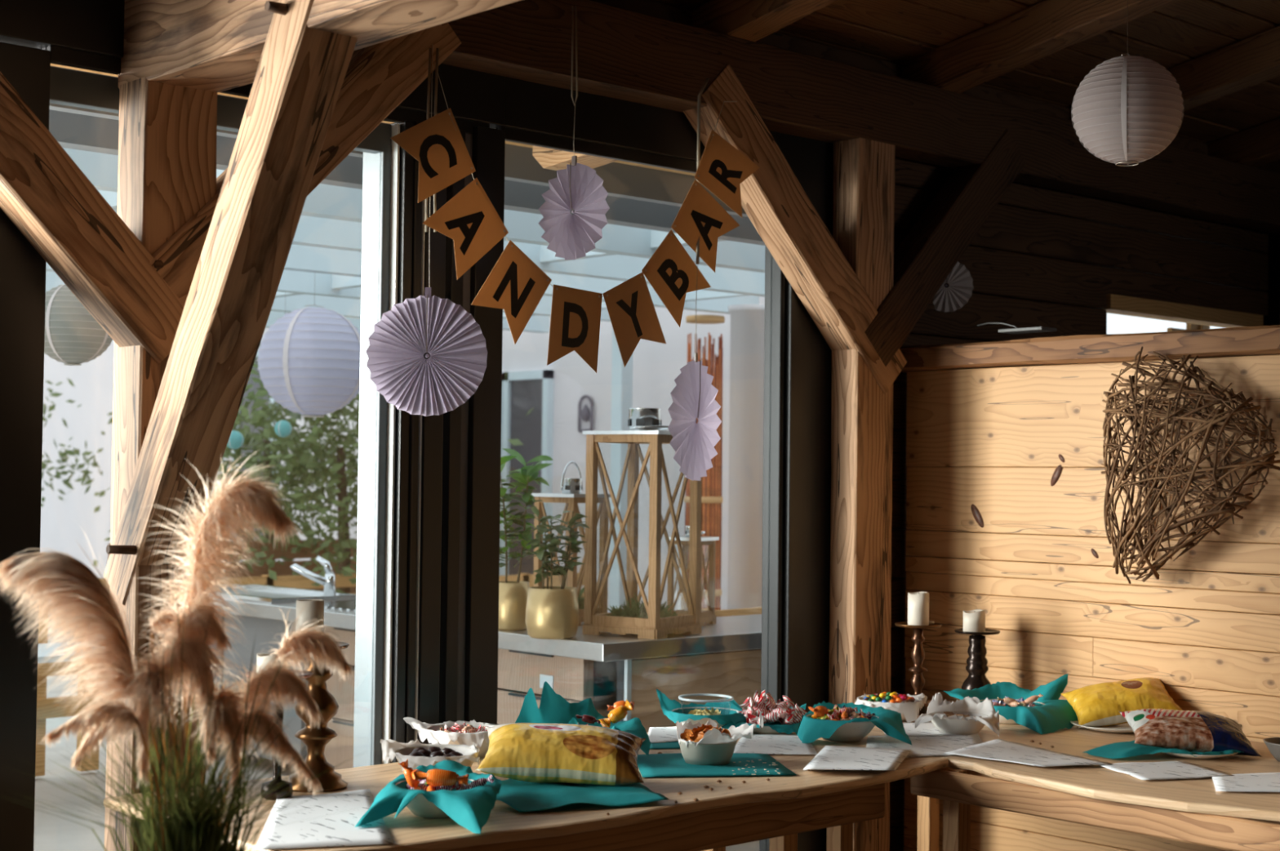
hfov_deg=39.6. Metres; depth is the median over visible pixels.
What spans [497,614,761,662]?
countertop
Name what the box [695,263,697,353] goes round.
thread
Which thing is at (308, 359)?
paper lantern
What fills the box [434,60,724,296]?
bunting string
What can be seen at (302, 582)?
bench
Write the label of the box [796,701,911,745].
paper napkin
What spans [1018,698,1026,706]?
bar
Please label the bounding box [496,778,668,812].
paper napkin
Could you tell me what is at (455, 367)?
rosette
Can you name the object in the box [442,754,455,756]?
chocolate
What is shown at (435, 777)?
wrapped candy
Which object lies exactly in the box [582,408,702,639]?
lantern
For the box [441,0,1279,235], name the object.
tie beam
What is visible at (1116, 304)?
window
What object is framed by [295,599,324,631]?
candle
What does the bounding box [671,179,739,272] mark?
flag
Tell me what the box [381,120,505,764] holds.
door
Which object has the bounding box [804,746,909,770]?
leaflet
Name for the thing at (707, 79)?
ribbon
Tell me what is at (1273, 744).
bowl
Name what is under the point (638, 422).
vent
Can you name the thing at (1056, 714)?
paper napkin
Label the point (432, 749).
chocolate
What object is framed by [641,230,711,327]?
flag
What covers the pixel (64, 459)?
tree
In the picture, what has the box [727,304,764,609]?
round column
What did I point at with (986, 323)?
cable
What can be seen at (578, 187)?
rosette
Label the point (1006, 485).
wall
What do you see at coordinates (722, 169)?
flag
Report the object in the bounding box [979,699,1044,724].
bowl
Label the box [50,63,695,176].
trim
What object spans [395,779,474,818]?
bowl
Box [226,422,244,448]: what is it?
paper lantern
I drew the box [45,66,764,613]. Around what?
pergola
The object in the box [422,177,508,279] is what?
flag
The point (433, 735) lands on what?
paper napkin
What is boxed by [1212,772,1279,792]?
placemat
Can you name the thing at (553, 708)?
paper napkin
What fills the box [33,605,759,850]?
floor
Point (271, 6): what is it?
wooden peg
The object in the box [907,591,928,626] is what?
candle
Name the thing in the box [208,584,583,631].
countertop
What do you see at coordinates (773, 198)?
brace
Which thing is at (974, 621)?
candle
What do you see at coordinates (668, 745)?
paper napkin
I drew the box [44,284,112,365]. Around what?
paper lantern
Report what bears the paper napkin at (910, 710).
in the bowl at (903, 717)
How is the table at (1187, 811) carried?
on the floor
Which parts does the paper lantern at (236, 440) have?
lamp shade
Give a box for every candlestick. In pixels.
[244,669,313,800]
[287,641,349,792]
[894,622,942,715]
[954,628,1000,690]
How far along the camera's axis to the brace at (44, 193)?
4.64 m
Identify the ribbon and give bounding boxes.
[425,48,431,231]
[433,48,439,231]
[571,5,577,106]
[696,78,709,264]
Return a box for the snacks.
[692,709,698,714]
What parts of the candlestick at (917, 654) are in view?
drip dish, stem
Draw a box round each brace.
[0,71,184,364]
[103,0,357,605]
[149,22,461,305]
[683,63,906,394]
[864,128,1025,366]
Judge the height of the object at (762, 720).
0.080 m
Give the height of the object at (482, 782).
0.038 m
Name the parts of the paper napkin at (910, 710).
chocolate button, chocolate button, chocolate button, chocolate button, chocolate button, chocolate button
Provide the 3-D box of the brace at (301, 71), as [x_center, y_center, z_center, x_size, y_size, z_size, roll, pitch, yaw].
[-1.037,-0.353,4.543,0.160,1.668,1.095,2,-2,-42]
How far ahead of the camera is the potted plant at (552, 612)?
7.64 m
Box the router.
[998,326,1057,333]
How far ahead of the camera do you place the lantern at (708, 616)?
8.46 m
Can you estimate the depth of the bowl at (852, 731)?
5.71 m
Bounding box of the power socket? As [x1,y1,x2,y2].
[539,674,553,689]
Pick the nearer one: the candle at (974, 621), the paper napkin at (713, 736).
the paper napkin at (713, 736)
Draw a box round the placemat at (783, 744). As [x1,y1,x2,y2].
[733,733,817,755]
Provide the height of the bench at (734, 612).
0.840 m
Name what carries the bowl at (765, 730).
on the paper napkin at (777, 726)
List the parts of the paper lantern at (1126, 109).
lamp shade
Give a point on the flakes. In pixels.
(774, 764)
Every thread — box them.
[429,44,433,287]
[573,104,575,155]
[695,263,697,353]
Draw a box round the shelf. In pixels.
[684,315,724,610]
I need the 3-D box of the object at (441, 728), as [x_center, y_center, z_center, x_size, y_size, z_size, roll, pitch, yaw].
[-0.575,0.925,5.327,0.057,0.042,0.020,0,-2,14]
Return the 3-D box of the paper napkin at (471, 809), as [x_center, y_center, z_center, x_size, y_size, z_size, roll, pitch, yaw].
[-0.507,0.917,4.425,0.332,0.104,0.427,0,-2,9]
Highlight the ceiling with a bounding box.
[649,0,1279,167]
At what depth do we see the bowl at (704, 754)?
5.21 m
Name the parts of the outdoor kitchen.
door, door, drawer, drawer, drawer, handle, handle, handle, handle, drawer, drawer, panel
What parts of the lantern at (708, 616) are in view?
post, rail, rail, post, roof plate, post, rail, rail, post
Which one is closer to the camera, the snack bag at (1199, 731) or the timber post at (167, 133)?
the timber post at (167, 133)
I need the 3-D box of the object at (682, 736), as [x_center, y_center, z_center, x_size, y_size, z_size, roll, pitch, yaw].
[0.139,0.924,5.274,0.036,0.037,0.025,0,-2,17]
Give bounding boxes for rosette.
[365,287,487,416]
[537,155,609,260]
[667,353,721,480]
[933,262,973,312]
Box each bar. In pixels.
[992,702,1004,706]
[1005,701,1023,706]
[1014,697,1024,702]
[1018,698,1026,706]
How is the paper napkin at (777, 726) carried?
on the table at (776, 810)
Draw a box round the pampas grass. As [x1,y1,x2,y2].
[0,448,368,850]
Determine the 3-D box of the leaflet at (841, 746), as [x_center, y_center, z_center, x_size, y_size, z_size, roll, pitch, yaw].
[0.655,0.996,5.305,0.258,0.002,0.462,0,-2,14]
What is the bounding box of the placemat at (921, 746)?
[866,733,982,758]
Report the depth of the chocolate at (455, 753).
4.92 m
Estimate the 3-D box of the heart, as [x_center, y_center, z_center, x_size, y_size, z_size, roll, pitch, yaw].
[1.866,0.137,6.070,0.232,0.832,0.681,2,-2,-42]
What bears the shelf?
on the floor
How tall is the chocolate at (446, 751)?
0.031 m
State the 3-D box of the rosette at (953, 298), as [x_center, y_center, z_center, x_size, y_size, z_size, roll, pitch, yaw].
[1.270,-0.592,7.364,0.224,0.247,0.025,1,-2,0]
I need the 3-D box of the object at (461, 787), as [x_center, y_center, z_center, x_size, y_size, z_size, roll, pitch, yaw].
[-0.444,0.905,4.431,0.022,0.052,0.071,-1,-2,44]
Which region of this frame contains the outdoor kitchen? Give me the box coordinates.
[208,584,761,769]
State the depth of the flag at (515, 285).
5.45 m
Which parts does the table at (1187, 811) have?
leg, leg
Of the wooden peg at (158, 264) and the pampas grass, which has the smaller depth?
the pampas grass
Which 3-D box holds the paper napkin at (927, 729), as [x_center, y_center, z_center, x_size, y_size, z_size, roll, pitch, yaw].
[0.953,1.032,6.043,0.275,0.003,0.392,1,-2,1]
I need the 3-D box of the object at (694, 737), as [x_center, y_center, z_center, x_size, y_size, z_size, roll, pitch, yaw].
[0.155,0.927,5.232,0.032,0.026,0.042,0,-2,24]
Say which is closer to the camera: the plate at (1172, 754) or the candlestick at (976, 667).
the plate at (1172, 754)
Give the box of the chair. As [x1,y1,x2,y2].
[35,577,110,777]
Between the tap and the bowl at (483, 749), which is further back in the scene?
the tap
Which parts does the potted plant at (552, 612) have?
stem, stem, stem, pot, stem, stem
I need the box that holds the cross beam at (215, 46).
[117,0,520,93]
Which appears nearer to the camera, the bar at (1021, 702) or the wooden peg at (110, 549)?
the wooden peg at (110, 549)
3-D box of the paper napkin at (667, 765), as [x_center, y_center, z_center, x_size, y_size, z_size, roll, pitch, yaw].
[0.195,1.000,5.260,0.446,0.004,0.443,1,-2,-8]
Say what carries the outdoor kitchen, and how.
on the floor
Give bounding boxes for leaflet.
[803,746,838,770]
[803,769,837,770]
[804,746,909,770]
[840,746,910,770]
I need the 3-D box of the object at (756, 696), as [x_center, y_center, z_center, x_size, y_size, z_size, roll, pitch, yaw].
[0.414,0.936,5.988,0.103,0.094,0.033,-1,-2,41]
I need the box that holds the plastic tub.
[678,693,733,702]
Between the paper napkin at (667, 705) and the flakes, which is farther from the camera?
the paper napkin at (667, 705)
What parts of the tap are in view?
spout, lever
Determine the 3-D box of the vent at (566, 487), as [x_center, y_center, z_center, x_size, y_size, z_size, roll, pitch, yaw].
[-0.343,0.295,8.430,0.026,0.020,0.003,0,-2,23]
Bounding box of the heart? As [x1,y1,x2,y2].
[1101,346,1279,584]
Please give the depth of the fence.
14.41 m
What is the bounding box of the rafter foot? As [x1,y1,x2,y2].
[532,145,617,170]
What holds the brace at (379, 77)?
attached to the timber post at (167, 133)
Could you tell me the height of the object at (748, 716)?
0.051 m
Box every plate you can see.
[1070,720,1133,733]
[1161,752,1237,759]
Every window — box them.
[0,0,505,850]
[493,76,833,850]
[1103,293,1267,328]
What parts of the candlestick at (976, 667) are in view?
stem, drip dish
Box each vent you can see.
[564,485,570,489]
[575,485,580,489]
[627,419,631,426]
[635,419,644,426]
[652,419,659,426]
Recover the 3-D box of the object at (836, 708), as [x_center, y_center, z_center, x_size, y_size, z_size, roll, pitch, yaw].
[0.625,0.943,5.818,0.061,0.049,0.022,1,-2,-21]
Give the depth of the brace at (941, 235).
7.09 m
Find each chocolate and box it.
[408,751,425,756]
[412,747,424,752]
[417,749,431,756]
[426,746,441,752]
[428,751,444,757]
[440,747,455,754]
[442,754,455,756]
[448,751,462,756]
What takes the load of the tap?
on the outdoor kitchen
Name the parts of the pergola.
post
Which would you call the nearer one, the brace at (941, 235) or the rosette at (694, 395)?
the rosette at (694, 395)
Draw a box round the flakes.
[732,760,780,774]
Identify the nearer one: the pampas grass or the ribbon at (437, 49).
the pampas grass
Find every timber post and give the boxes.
[104,76,217,850]
[828,137,895,850]
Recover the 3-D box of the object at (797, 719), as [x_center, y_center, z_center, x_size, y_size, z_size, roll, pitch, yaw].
[0.521,0.987,5.960,0.100,0.100,0.031,1,-2,-18]
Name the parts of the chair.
rail, rail, rail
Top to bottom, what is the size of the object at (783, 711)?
0.042 m
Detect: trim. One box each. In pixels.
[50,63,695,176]
[591,0,1279,173]
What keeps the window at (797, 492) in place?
in the wall at (1045, 257)
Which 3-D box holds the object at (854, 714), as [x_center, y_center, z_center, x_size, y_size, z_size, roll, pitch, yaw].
[0.697,0.942,5.772,0.023,0.041,0.065,1,-2,-15]
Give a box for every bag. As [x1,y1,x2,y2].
[1061,677,1182,728]
[1119,709,1262,757]
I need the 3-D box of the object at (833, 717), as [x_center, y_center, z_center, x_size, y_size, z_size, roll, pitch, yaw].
[0.629,0.946,5.747,0.030,0.031,0.061,-1,-2,42]
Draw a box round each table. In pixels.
[37,641,217,663]
[103,732,949,850]
[784,700,1279,850]
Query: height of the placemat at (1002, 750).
0.006 m
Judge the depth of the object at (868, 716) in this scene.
5.80 m
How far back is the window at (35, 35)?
4.75 m
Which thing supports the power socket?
attached to the outdoor kitchen
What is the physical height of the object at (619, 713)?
0.081 m
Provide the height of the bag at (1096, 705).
0.166 m
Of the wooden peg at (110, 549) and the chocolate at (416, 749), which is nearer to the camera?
the wooden peg at (110, 549)
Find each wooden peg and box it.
[106,545,137,555]
[153,260,164,269]
[264,0,288,15]
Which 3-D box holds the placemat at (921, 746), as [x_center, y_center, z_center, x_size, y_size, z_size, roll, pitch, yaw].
[0.906,1.022,5.677,0.384,0.003,0.640,0,-2,7]
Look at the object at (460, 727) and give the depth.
5.38 m
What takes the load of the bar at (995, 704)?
in the bowl at (1002, 720)
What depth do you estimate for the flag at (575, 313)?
5.62 m
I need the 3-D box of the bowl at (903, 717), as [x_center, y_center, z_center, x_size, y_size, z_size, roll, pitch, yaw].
[0.884,1.006,6.297,0.226,0.068,0.226,2,-2,-42]
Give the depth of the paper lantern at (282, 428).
11.13 m
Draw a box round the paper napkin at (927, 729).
[884,722,968,737]
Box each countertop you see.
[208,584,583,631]
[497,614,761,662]
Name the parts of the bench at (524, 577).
leg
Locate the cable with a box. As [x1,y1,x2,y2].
[977,322,1017,328]
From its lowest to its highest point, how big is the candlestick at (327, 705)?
0.386 m
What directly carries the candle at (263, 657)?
on the candlestick at (279, 713)
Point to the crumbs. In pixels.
(1032, 741)
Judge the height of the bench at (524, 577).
0.840 m
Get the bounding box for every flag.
[390,107,475,203]
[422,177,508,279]
[471,240,551,344]
[546,284,602,373]
[602,272,666,367]
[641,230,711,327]
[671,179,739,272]
[693,129,759,217]
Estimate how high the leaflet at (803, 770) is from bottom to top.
0.002 m
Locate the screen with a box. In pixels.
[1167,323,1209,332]
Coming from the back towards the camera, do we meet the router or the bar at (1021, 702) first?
the router
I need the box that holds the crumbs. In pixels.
[606,740,1053,815]
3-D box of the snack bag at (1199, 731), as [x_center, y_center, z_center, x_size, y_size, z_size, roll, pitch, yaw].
[1.728,0.963,5.595,0.406,0.128,0.197,1,-2,-1]
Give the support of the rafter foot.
attached to the ceiling
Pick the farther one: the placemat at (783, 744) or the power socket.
the power socket
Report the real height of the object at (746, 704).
0.086 m
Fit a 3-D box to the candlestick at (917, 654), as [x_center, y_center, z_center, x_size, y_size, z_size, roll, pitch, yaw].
[1.012,0.885,6.472,0.170,0.326,0.170,2,-2,-42]
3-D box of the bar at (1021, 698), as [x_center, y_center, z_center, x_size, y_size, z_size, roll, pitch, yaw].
[1.335,0.981,6.301,0.020,0.044,0.069,2,-2,-36]
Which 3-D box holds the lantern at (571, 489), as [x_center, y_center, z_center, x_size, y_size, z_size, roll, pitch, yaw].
[-0.327,0.555,8.465,0.277,0.771,0.274,-1,-2,40]
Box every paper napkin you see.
[354,760,502,834]
[380,739,479,773]
[403,717,499,748]
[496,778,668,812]
[515,681,651,755]
[636,753,796,777]
[649,741,679,749]
[656,688,746,724]
[675,719,756,747]
[719,703,806,734]
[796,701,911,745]
[854,693,927,723]
[884,722,968,737]
[915,692,999,737]
[944,674,1078,734]
[1083,740,1243,759]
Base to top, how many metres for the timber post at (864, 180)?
2.910 m
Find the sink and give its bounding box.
[209,584,355,611]
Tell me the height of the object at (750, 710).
0.048 m
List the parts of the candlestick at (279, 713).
stem, drip dish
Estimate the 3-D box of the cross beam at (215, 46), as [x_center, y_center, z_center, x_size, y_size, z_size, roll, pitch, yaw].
[0.592,-1.111,2.850,0.223,0.305,5.770,2,-2,-42]
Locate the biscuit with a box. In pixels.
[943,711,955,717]
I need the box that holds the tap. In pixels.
[289,555,335,595]
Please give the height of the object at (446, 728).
0.046 m
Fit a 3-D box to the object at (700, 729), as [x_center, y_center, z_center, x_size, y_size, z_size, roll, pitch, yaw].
[0.172,0.905,5.276,0.034,0.027,0.036,1,-2,-26]
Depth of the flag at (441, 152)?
5.26 m
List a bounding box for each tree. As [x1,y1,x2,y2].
[40,377,112,512]
[93,344,358,569]
[219,368,533,593]
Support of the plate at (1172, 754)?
on the table at (1187, 811)
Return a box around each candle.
[256,653,286,673]
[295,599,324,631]
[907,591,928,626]
[963,608,985,632]
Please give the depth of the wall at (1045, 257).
7.97 m
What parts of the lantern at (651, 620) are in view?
post, rail, rail, rail, rail, roof plate, post, handle, rail, post, rail, rail, rail, post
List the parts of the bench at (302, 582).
leg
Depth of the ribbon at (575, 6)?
5.71 m
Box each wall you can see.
[40,296,764,613]
[889,156,1279,850]
[899,324,1279,850]
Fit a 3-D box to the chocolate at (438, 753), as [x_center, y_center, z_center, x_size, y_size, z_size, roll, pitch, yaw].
[-0.561,0.916,4.923,0.052,0.028,0.049,0,-2,28]
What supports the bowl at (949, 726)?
on the paper napkin at (968, 704)
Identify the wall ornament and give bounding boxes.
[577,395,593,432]
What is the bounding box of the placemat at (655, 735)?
[648,726,678,743]
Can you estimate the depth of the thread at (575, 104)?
5.63 m
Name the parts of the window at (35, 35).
rail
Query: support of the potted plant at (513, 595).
on the outdoor kitchen
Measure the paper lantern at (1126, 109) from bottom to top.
0.952 m
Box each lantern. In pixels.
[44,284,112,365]
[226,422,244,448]
[257,287,359,417]
[274,298,292,437]
[531,461,610,626]
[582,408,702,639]
[664,525,719,626]
[1071,0,1183,166]
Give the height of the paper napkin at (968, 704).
0.118 m
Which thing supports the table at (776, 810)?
on the floor
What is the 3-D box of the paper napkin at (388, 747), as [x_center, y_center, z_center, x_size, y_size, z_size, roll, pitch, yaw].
[-0.581,0.927,4.943,0.269,0.089,0.266,1,-2,-11]
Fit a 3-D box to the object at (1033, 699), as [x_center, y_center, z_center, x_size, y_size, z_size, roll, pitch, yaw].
[1.379,0.969,6.271,0.090,0.045,0.030,1,-2,0]
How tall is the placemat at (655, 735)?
0.005 m
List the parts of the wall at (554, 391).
pane, glazed door, pane, glazed door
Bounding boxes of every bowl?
[395,745,477,771]
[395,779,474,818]
[426,724,494,757]
[671,706,737,727]
[677,737,737,765]
[752,725,786,734]
[805,713,879,742]
[858,697,920,721]
[928,711,988,734]
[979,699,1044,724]
[1262,737,1279,762]
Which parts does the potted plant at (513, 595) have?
stem, stem, pot, stem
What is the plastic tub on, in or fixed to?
in the paper napkin at (667, 705)
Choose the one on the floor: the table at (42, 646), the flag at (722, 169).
the table at (42, 646)
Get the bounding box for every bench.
[74,573,355,637]
[498,573,584,597]
[701,607,761,617]
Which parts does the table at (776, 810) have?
leg, leg, leg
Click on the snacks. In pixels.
(695, 711)
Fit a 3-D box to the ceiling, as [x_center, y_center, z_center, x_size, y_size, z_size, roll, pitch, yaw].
[2.034,-2.409,3.062,13.400,2.061,9.700,2,-2,-42]
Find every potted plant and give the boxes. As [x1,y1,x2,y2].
[498,448,553,631]
[524,507,589,639]
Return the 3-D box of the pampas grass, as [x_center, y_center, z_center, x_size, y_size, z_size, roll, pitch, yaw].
[-0.862,0.863,3.330,0.733,1.648,0.427,1,-2,-12]
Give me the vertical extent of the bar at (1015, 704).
0.025 m
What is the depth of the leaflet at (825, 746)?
5.28 m
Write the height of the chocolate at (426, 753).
0.028 m
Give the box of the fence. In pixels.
[107,538,356,593]
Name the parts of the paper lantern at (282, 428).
lamp shade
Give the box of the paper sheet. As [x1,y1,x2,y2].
[254,789,394,850]
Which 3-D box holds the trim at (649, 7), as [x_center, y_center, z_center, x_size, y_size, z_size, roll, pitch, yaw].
[-0.524,-1.430,5.814,13.400,0.181,0.080,2,-2,-42]
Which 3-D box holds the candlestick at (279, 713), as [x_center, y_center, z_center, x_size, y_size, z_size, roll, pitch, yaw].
[-0.946,0.810,4.642,0.176,0.326,0.176,2,-2,-42]
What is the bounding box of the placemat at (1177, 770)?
[1097,760,1235,780]
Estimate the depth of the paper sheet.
4.28 m
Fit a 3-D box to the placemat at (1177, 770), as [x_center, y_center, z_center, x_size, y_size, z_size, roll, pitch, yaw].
[1.538,1.012,5.223,0.315,0.006,0.279,1,-2,-17]
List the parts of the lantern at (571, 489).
post, rail, post, roof plate, handle, post, rail, rail, post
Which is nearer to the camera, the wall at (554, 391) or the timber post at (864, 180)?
the timber post at (864, 180)
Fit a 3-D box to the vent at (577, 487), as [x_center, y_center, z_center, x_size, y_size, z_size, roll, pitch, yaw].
[-0.296,0.296,8.436,0.026,0.020,0.003,2,-2,-37]
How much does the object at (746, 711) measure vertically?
0.032 m
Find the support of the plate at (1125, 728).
on the table at (1187, 811)
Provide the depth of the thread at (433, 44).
5.27 m
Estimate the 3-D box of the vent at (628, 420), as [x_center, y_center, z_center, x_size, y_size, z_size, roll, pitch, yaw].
[-0.048,-0.013,7.943,0.004,0.030,0.039,1,-2,-14]
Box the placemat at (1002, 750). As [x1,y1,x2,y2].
[944,739,1112,767]
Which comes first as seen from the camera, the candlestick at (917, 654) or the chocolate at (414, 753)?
the chocolate at (414, 753)

